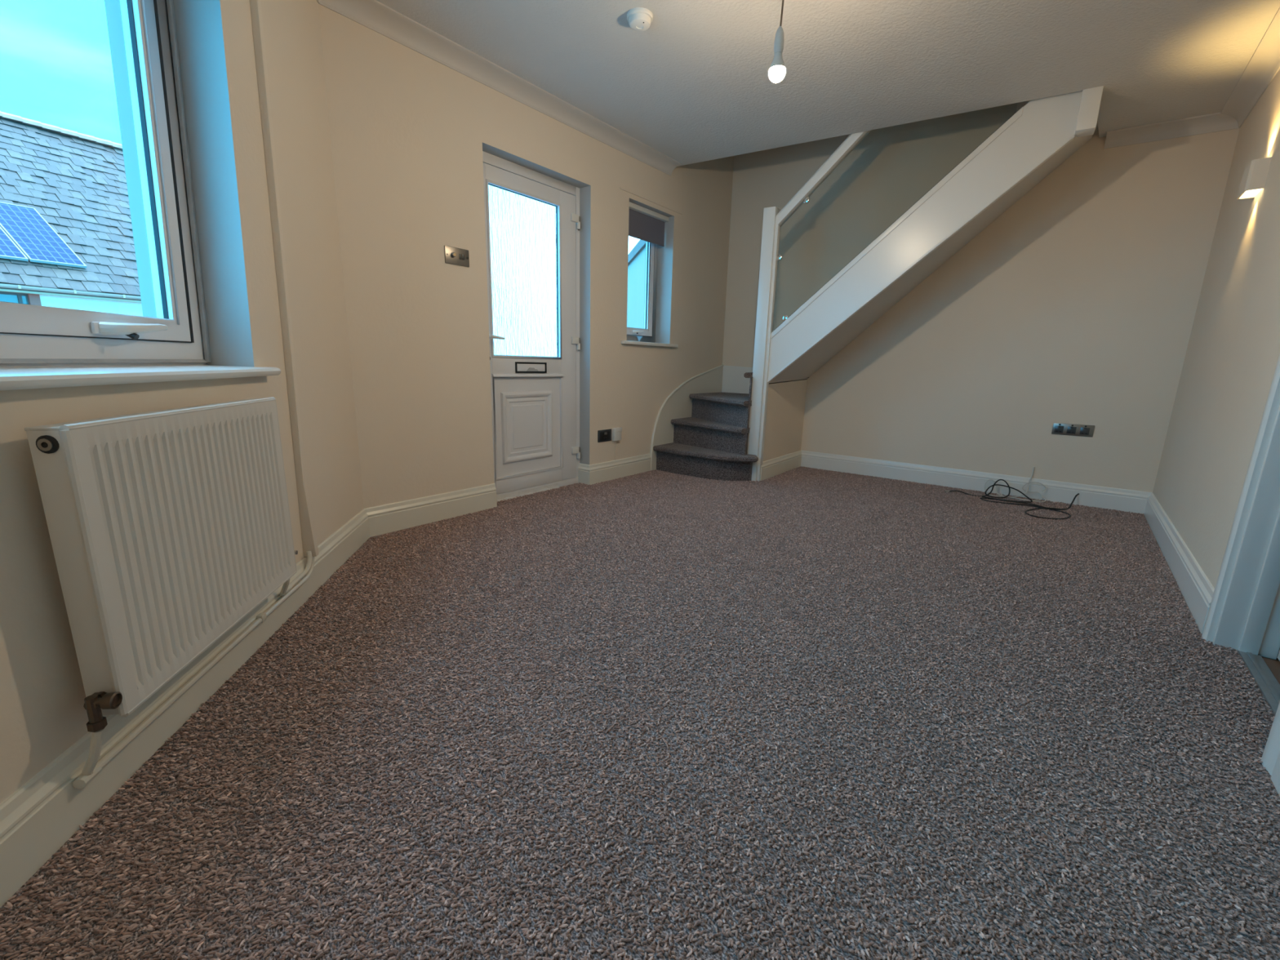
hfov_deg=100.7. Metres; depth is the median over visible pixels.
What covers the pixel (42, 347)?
window
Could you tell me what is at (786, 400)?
wall
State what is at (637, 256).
neighbouring wing
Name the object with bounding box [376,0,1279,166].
ceiling
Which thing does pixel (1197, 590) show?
baseboard
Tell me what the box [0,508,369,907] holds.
baseboard
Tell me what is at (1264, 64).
coving
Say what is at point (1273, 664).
floor
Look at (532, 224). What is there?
door
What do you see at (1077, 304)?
wall
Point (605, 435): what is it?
wall socket
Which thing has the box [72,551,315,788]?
pipes
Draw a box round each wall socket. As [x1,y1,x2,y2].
[597,428,611,442]
[1051,422,1094,436]
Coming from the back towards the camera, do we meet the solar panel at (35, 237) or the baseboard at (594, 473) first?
the solar panel at (35, 237)
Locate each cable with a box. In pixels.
[944,479,1079,519]
[984,466,1046,502]
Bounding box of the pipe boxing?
[249,0,319,556]
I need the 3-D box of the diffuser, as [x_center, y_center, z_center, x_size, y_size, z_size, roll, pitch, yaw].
[2.686,-1.266,2.332,0.053,0.008,0.153,11,15,36]
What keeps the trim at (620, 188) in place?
attached to the wall at (410, 132)
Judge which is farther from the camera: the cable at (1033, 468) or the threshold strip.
the cable at (1033, 468)
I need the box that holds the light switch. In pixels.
[444,245,469,266]
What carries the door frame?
in the wall at (1233, 353)
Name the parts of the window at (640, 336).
handle lever, sash, frame, sill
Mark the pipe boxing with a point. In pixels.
(309, 543)
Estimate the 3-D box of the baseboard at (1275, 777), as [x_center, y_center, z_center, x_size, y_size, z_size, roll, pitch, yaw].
[0.674,0.787,0.255,0.018,0.147,2.415,11,16,38]
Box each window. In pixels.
[0,0,280,390]
[621,241,678,347]
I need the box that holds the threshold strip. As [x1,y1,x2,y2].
[1237,650,1279,715]
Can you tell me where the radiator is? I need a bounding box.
[24,396,297,732]
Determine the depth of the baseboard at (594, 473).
4.06 m
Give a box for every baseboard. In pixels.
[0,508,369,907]
[364,483,497,537]
[577,453,650,484]
[760,450,801,480]
[800,450,1151,513]
[1143,492,1214,633]
[1271,751,1279,796]
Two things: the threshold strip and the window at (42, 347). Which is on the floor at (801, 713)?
the threshold strip
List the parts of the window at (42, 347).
sash, frame, handle, handle lever, sill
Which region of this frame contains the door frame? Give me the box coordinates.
[1201,354,1279,775]
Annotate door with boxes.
[482,151,580,502]
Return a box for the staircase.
[649,85,1103,481]
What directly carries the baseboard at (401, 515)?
attached to the wall at (410, 132)
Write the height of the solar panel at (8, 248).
1.640 m
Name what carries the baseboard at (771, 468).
attached to the wall at (786, 400)
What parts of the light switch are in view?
dimmer knob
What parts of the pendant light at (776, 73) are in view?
bulb, bulb, cord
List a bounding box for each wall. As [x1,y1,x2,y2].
[0,0,364,803]
[318,4,733,508]
[721,100,1239,492]
[763,379,807,461]
[1152,69,1279,588]
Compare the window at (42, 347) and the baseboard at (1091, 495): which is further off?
the baseboard at (1091, 495)
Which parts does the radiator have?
panel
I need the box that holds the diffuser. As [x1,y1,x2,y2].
[1239,188,1262,198]
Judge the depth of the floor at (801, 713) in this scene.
1.21 m
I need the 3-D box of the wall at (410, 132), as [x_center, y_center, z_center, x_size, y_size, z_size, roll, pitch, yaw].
[-0.357,-2.204,3.593,0.300,4.700,3.672,11,16,37]
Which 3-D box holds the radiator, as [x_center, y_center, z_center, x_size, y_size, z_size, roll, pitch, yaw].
[-1.077,0.104,1.287,0.104,0.560,0.792,-1,13,-10]
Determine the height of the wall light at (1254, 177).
0.120 m
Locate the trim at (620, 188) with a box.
[619,186,682,214]
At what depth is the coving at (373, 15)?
2.72 m
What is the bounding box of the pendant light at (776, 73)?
[768,0,785,82]
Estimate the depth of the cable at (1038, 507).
3.65 m
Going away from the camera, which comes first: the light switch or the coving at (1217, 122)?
the light switch
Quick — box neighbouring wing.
[626,239,645,328]
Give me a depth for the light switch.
2.79 m
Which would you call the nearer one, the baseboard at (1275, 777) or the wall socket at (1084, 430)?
the baseboard at (1275, 777)
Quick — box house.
[0,111,142,315]
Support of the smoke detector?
attached to the ceiling
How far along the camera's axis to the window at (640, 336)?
4.34 m
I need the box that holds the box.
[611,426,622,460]
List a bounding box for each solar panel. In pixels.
[0,201,86,268]
[0,226,28,261]
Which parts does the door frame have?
architrave, architrave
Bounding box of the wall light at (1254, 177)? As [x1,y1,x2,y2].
[1236,156,1271,199]
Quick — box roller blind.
[628,201,668,246]
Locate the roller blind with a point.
(646, 224)
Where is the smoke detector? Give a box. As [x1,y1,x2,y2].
[626,7,653,31]
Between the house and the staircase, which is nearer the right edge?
the staircase
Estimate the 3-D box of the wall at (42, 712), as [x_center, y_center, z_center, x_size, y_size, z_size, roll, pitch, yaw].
[-1.223,-0.629,0.995,0.265,2.700,3.070,-1,13,-10]
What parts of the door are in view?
lever, pane, raised moulding, panel, drip rail, chipped trim, letter plate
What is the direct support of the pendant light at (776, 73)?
hanging from the ceiling
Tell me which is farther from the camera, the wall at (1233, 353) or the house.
the house
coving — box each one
[318,0,681,175]
[1103,111,1238,148]
[1221,7,1279,128]
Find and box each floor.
[0,466,1279,959]
[1261,648,1279,684]
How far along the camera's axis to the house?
15.25 m
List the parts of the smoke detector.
plate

